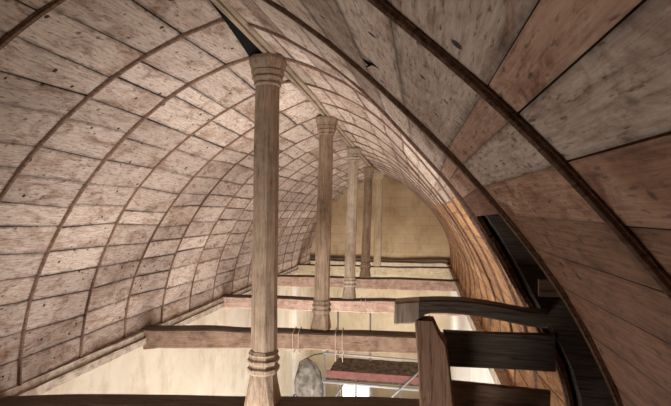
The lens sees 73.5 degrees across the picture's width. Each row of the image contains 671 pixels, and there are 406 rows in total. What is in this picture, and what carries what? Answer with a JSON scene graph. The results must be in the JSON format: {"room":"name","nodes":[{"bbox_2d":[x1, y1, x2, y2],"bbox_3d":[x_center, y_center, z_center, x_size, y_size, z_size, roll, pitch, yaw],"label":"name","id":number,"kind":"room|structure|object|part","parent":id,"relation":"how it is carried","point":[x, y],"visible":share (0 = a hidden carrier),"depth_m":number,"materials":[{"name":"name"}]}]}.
{"room":"church attic","nodes":[
{"label":"church attic","id":0,"kind":"room"},
{"bbox_2d":[13,268,310,395],"bbox_3d":[-2.952,5.970,7.790,0.400,7.940,18.800,0,-1,11],"label":"wall","id":1,"kind":"structure","parent":0,"point":[158,371],"depth_m":8.43,"materials":[{"name":"beige paint"}]},
{"bbox_2d":[0,261,309,398],"bbox_3d":[-2.851,2.030,7.904,0.284,0.108,18.700,0,-1,11],"label":"trim","id":2,"kind":"structure","parent":1,"relation":"attached to","point":[101,352],"depth_m":5.95,"materials":[{"name":"brown wood"}]},
{"bbox_2d":[15,263,310,395],"bbox_3d":[-2.835,2.125,7.898,0.318,0.117,18.700,0,-1,11],"label":"trim","id":3,"kind":"structure","parent":1,"relation":"attached to","point":[54,382],"depth_m":5.88,"materials":[{"name":"brown wood"}]},
{"bbox_2d":[0,394,419,405],"bbox_3d":[-0.831,2.034,4.249,5.168,0.472,0.342,0,-1,6],"label":"tie beam","id":4,"kind":"structure","parent":1,"relation":"attached to","point":[56,399],"depth_m":4.31,"materials":[{"name":"brown wood"}]},
{"bbox_2d":[244,53,286,405],"bbox_3d":[-0.650,0.253,4.236,0.330,3.240,0.323,0,-1,11],"label":"post","id":5,"kind":"object","parent":4,"relation":"on","point":[267,69],"visible":1,"depth_m":4.14,"materials":[{"name":"brown wood"}]},
{"bbox_3d":[-0.674,1.478,4.215,0.277,0.210,0.276,0,-1,11],"label":"moulding","id":6,"kind":"part","parent":5,"relation":"part of","materials":[{"name":"brown wood"}]},
{"bbox_2d":[142,325,442,353],"bbox_3d":[-0.354,2.083,6.782,5.190,0.341,0.342,0,-1,4],"label":"tie beam","id":7,"kind":"structure","parent":1,"relation":"attached to","point":[157,336],"depth_m":6.74,"materials":[{"name":"brown wood"}]},
{"bbox_2d":[298,327,301,352],"bbox_3d":[-0.536,2.071,6.799,0.018,0.345,0.337,0,-1,4],"label":"sling","id":8,"kind":"object","parent":7,"relation":"hanging from","point":[301,327],"visible":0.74,"depth_m":6.63,"materials":[{"name":"beige fabric"}]},
{"bbox_2d":[310,116,337,331],"bbox_3d":[-0.168,0.309,6.900,0.378,3.240,0.317,0,-1,11],"label":"post","id":9,"kind":"object","parent":7,"relation":"on","point":[326,125],"visible":1,"depth_m":6.81,"materials":[{"name":"brown wood"}]},
{"bbox_3d":[-0.213,1.574,6.883,0.273,0.210,0.271,0,-1,11],"label":"moulding","id":10,"kind":"part","parent":9,"relation":"part of","materials":[{"name":"brown wood"}]},
{"bbox_2d":[335,328,336,361],"bbox_3d":[0.012,2.127,6.755,0.018,0.455,0.338,0,-1,5],"label":"sling","id":11,"kind":"object","parent":7,"relation":"hanging from","point":[336,328],"visible":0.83,"depth_m":6.59,"materials":[{"name":"beige fabric"}]},
{"bbox_2d":[342,328,343,361],"bbox_3d":[0.112,2.127,6.747,0.017,0.455,0.338,0,-1,4],"label":"sling","id":12,"kind":"object","parent":7,"relation":"hanging from","point":[343,328],"visible":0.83,"depth_m":6.59,"materials":[{"name":"beige fabric"}]},
{"bbox_2d":[292,287,296,395],"bbox_3d":[-1.357,6.235,14.673,0.110,7.700,0.130,0,-1,11],"label":"trim","id":13,"kind":"structure","parent":1,"relation":"attached to","point":[294,312],"depth_m":14.65,"materials":[{"name":"beige paint"}]},
{"bbox_2d":[221,294,465,315],"bbox_3d":[0.151,2.108,9.339,5.180,0.280,0.322,0,-1,8],"label":"tie beam","id":14,"kind":"structure","parent":1,"relation":"attached to","point":[373,305],"depth_m":9.27,"materials":[{"name":"brown wood"}]},
{"bbox_2d":[342,148,361,298],"bbox_3d":[0.344,0.421,9.389,0.380,3.120,0.302,0,-1,11],"label":"post","id":15,"kind":"object","parent":14,"relation":"on","point":[353,154],"visible":1,"depth_m":9.30,"materials":[{"name":"brown wood"}]},
{"bbox_3d":[0.293,1.636,9.373,0.261,0.210,0.259,0,-1,11],"label":"moulding","id":16,"kind":"part","parent":15,"relation":"part of","materials":[{"name":"brown wood"}]},
{"bbox_3d":[-1.494,2.142,0.878,5.160,0.321,0.319,0,-1,11],"label":"tie beam","id":17,"kind":"structure","parent":1,"relation":"attached to","visible":0},
{"bbox_3d":[0.517,1.944,2.100,0.191,0.196,3.400,0,-1,11],"label":"joist","id":18,"kind":"object","parent":17,"relation":"attached to","visible":0},
{"bbox_2d":[415,316,453,405],"bbox_3d":[0.667,1.311,2.976,0.283,1.082,0.150,0,-1,11],"label":"post","id":19,"kind":"object","parent":18,"relation":"on","point":[434,372],"visible":0.98,"depth_m":2.91,"materials":[{"name":"brown wood"}]},
{"bbox_2d":[394,296,548,327],"bbox_3d":[0.871,0.718,2.958,0.955,0.172,0.162,0,-1,11],"label":"header beam","id":20,"kind":"structure","parent":19,"relation":"on","point":[408,310],"depth_m":2.90,"materials":[{"name":"brown wood"}]},
{"bbox_2d":[452,380,550,405],"bbox_3d":[1.088,1.376,3.006,0.640,0.316,0.040,1,-1,11],"label":"skirt board","id":21,"kind":"object","parent":19,"relation":"attached to","point":[465,393],"visible":0.94,"depth_m":2.99,"materials":[{"name":"brown wood"}]},
{"bbox_2d":[0,0,670,405],"bbox_3d":[-0.189,0.282,7.522,5.334,3.419,18.500,0,-1,11],"label":"ceiling","id":22,"kind":"structure","parent":0,"point":[592,78],"depth_m":3.26,"materials":[{"name":"brown wood"}]},
{"bbox_2d":[17,56,537,387],"bbox_3d":[-0.820,0.251,4.279,5.126,3.345,0.055,0,-1,11],"label":"batten","id":23,"kind":"object","parent":22,"relation":"attached to","point":[22,339],"visible":0.74,"depth_m":4.52,"materials":[{"name":"brown wood"}]},
{"bbox_2d":[0,18,570,405],"bbox_3d":[-0.967,0.232,3.505,5.176,3.352,0.050,0,-1,11],"label":"batten","id":24,"kind":"object","parent":22,"relation":"attached to","point":[89,96],"visible":0.84,"depth_m":3.41,"materials":[{"name":"brown wood"}]},
{"bbox_2d":[79,81,515,385],"bbox_3d":[-0.660,0.272,5.159,5.146,3.341,0.046,0,-1,11],"label":"batten","id":25,"kind":"object","parent":22,"relation":"attached to","point":[283,82],"visible":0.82,"depth_m":5.30,"materials":[{"name":"brown wood"}]},
{"bbox_2d":[211,0,384,176],"bbox_3d":[0.000,-1.257,7.415,0.174,0.310,18.701,0,-1,11],"label":"ridge beam","id":26,"kind":"structure","parent":22,"relation":"attached to","point":[224,6],"depth_m":4.12,"materials":[{"name":"brown wood"}]},
{"bbox_2d":[0,0,622,405],"bbox_3d":[-1.142,0.217,2.571,5.205,3.341,0.055,0,-1,11],"label":"batten","id":27,"kind":"object","parent":22,"relation":"attached to","point":[41,12],"visible":1,"depth_m":2.22,"materials":[{"name":"brown wood"}]},
{"bbox_2d":[123,100,500,338],"bbox_3d":[-0.506,0.290,6.029,5.184,3.341,0.046,0,-1,11],"label":"batten","id":28,"kind":"object","parent":22,"relation":"attached to","point":[251,129],"visible":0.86,"depth_m":6.17,"materials":[{"name":"brown wood"}]},
{"bbox_2d":[161,115,490,330],"bbox_3d":[-0.323,0.309,6.928,5.172,3.339,0.044,0,-1,11],"label":"batten","id":29,"kind":"object","parent":22,"relation":"attached to","point":[247,155],"visible":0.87,"depth_m":6.99,"materials":[{"name":"brown wood"}]},
{"bbox_2d":[189,130,481,325],"bbox_3d":[-0.153,0.355,7.829,5.185,3.286,0.037,0,-1,11],"label":"batten","id":30,"kind":"object","parent":22,"relation":"attached to","point":[342,130],"visible":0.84,"depth_m":7.88,"materials":[{"name":"brown wood"}]},
{"bbox_2d":[212,140,475,300],"bbox_3d":[0.026,0.391,8.731,5.173,3.251,0.038,0,-1,11],"label":"batten","id":31,"kind":"object","parent":22,"relation":"attached to","point":[338,140],"visible":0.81,"depth_m":8.69,"materials":[{"name":"brown wood"}]},
{"bbox_2d":[232,149,469,297],"bbox_3d":[0.206,0.427,9.632,5.160,3.217,0.044,0,-1,11],"label":"batten","id":32,"kind":"object","parent":22,"relation":"attached to","point":[343,149],"visible":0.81,"depth_m":9.52,"materials":[{"name":"brown wood"}]},
{"bbox_2d":[247,154,465,294],"bbox_3d":[0.384,0.450,10.536,5.159,3.211,0.036,0,-1,11],"label":"batten","id":33,"kind":"object","parent":22,"relation":"attached to","point":[363,154],"visible":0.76,"depth_m":10.33,"materials":[{"name":"brown wood"}]},
{"bbox_2d":[278,163,459,282],"bbox_3d":[0.738,0.494,12.339,5.156,3.198,0.037,0,-1,11],"label":"batten","id":34,"kind":"object","parent":22,"relation":"attached to","point":[363,163],"visible":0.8,"depth_m":12.17,"materials":[{"name":"brown wood"}]},
{"bbox_2d":[282,167,456,275],"bbox_3d":[0.915,0.516,13.242,5.155,3.192,0.038,0,-1,11],"label":"batten","id":35,"kind":"object","parent":22,"relation":"attached to","point":[375,167],"visible":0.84,"depth_m":13.14,"materials":[{"name":"brown wood"}]},
{"bbox_2d":[278,159,462,287],"bbox_3d":[0.560,0.472,11.437,5.158,3.204,0.041,0,-1,11],"label":"batten","id":36,"kind":"object","parent":22,"relation":"attached to","point":[359,159],"visible":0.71,"depth_m":11.21,"materials":[{"name":"brown wood"}]},
{"bbox_2d":[291,170,454,268],"bbox_3d":[1.092,0.538,14.147,5.154,3.186,0.040,0,-1,11],"label":"batten","id":37,"kind":"object","parent":22,"relation":"attached to","point":[378,170],"visible":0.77,"depth_m":14.08,"materials":[{"name":"brown wood"}]},
{"bbox_2d":[299,172,452,266],"bbox_3d":[1.265,0.559,15.028,5.153,3.180,0.038,0,-1,11],"label":"batten","id":38,"kind":"object","parent":22,"relation":"attached to","point":[375,172],"visible":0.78,"depth_m":14.91,"materials":[{"name":"brown wood"}]},
{"bbox_2d":[305,175,450,265],"bbox_3d":[1.438,0.581,15.909,5.152,3.173,0.039,0,-1,11],"label":"batten","id":39,"kind":"object","parent":22,"relation":"attached to","point":[375,175],"visible":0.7,"depth_m":15.74,"materials":[{"name":"brown wood"}]},
{"bbox_2d":[367,0,670,299],"bbox_3d":[-1.401,0.191,1.330,5.166,3.341,0.044,0,-1,11],"label":"rib","id":40,"kind":"object","parent":22,"relation":"attached to","point":[594,201],"visible":1,"depth_m":0.97,"materials":[{"name":"brown wood"}]},
{"bbox_2d":[485,214,615,405],"bbox_3d":[1.219,0.719,3.044,1.214,2.642,0.110,0,-1,11],"label":"rafter","id":41,"kind":"object","parent":22,"relation":"attached to","point":[591,388],"visible":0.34,"depth_m":2.94,"materials":[{"name":"black wood"}]},
{"bbox_2d":[443,329,555,371],"bbox_3d":[1.090,0.988,3.018,0.710,0.250,0.054,0,-1,11],"label":"board","id":42,"kind":"object","parent":41,"relation":"attached to","point":[531,351],"visible":0.97,"depth_m":2.99,"materials":[{"name":"brown wood"}]},
{"bbox_2d":[310,177,449,398],"bbox_3d":[1.739,3.535,16.682,7.600,13.200,0.350,0,-1,11],"label":"wall","id":43,"kind":"structure","parent":0,"point":[410,229],"depth_m":16.49,"materials":[{"name":"yellow paint"}]},
{"bbox_2d":[341,385,368,395],"bbox_3d":[0.763,8.010,16.805,1.130,2.650,0.080,0,-1,11],"label":"window","id":44,"kind":"structure","parent":43,"relation":"in","point":[347,390],"depth_m":16.84,"materials":[{"name":"glass"}]},
{"bbox_2d":[310,259,447,266],"bbox_3d":[1.538,2.277,16.492,5.060,0.366,0.192,0,-1,11],"label":"trim","id":45,"kind":"structure","parent":43,"relation":"attached to","point":[312,261],"depth_m":16.32,"materials":[{"name":"paint"}]},
{"bbox_2d":[311,256,447,262],"bbox_3d":[1.547,2.072,16.512,5.050,0.135,0.183,0,-1,11],"label":"trim","id":46,"kind":"structure","parent":43,"relation":"attached to","point":[312,257],"depth_m":16.24,"materials":[{"name":"brown wood"}]},
{"bbox_2d":[450,291,494,383],"bbox_3d":[2.505,6.015,6.722,0.480,7.840,18.800,0,-1,11],"label":"wall","id":47,"kind":"structure","parent":0,"point":[482,375],"depth_m":10.06,"materials":[{"name":"white paint"}]},
{"bbox_2d":[277,275,457,290],"bbox_3d":[0.746,2.199,12.389,5.160,0.318,0.352,0,-1,9],"label":"tie beam","id":48,"kind":"structure","parent":47,"relation":"attached to","point":[382,283],"depth_m":12.16,"materials":[{"name":"brown wood"}]},
{"bbox_2d":[359,167,374,277],"bbox_3d":[0.882,0.525,12.433,0.415,3.040,0.331,0,-1,11],"label":"post","id":49,"kind":"object","parent":48,"relation":"on","point":[368,172],"visible":1,"depth_m":12.34,"materials":[{"name":"brown wood"}]},
{"bbox_3d":[0.826,1.730,12.418,0.286,0.210,0.283,0,-1,11],"label":"moulding","id":50,"kind":"part","parent":49,"relation":"part of","materials":[{"name":"brown wood"}]},
{"bbox_2d":[297,264,452,278],"bbox_3d":[1.259,2.314,14.986,5.150,0.447,0.362,0,-1,10],"label":"tie beam","id":51,"kind":"structure","parent":47,"relation":"attached to","point":[304,269],"depth_m":14.77,"materials":[{"name":"beige wood"}]},
{"bbox_2d":[373,173,384,265],"bbox_3d":[1.448,0.554,14.983,0.368,3.090,0.300,0,-1,11],"label":"post","id":52,"kind":"object","parent":51,"relation":"on","point":[379,176],"visible":0.99,"depth_m":14.88,"materials":[{"name":"brown wood"}]},
{"bbox_2d":[447,264,511,385],"bbox_3d":[2.399,2.062,6.877,0.463,0.168,18.700,0,-1,11],"label":"trim","id":53,"kind":"structure","parent":47,"relation":"attached to","point":[499,376],"depth_m":7.19,"materials":[{"name":"brown wood"}]},
{"bbox_2d":[484,216,550,331],"bbox_3d":[-0.057,-0.358,7.509,7.500,5.600,19.100,0,-1,11],"label":"roof","id":54,"kind":"structure","parent":0,"point":[484,216],"depth_m":6.04,"materials":[{"name":"brown wood"}]},
{"bbox_2d":[538,279,559,296],"bbox_3d":[1.522,0.517,2.705,0.560,0.109,0.032,0,-1,11],"label":"nogging","id":55,"kind":"object","parent":54,"relation":"attached to","point":[545,288],"visible":0.17,"depth_m":2.73,"materials":[{"name":"brown wood"}]},
{"bbox_3d":[-0.179,10.041,7.366,6.000,0.200,19.200,0,-1,11],"label":"floor","id":56,"kind":"structure","parent":0,"visible":0},
{"bbox_2d":[322,311,429,397],"bbox_3d":[1.112,6.187,10.451,2.645,7.640,1.410,0,-1,11],"label":"scaffold","id":57,"kind":"object","parent":56,"relation":"on","point":[356,370],"visible":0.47,"depth_m":10.07,"materials":[{"name":"silver metal"}]},
{"bbox_2d":[293,353,322,396],"bbox_3d":[-0.628,4.792,10.214,0.712,2.794,0.507,0,-1,11],"label":"plastic sheet","id":58,"kind":"object","parent":57,"relation":"hanging from","point":[307,381],"visible":0.72,"depth_m":10.13,"materials":[{"name":"grey plastic"}]},
{"bbox_3d":[0.911,3.394,9.891,2.421,0.082,0.042,0,-1,11],"label":"guard rail","id":59,"kind":"part","parent":57,"relation":"part of","materials":[{"name":"silver metal"}]}
]}

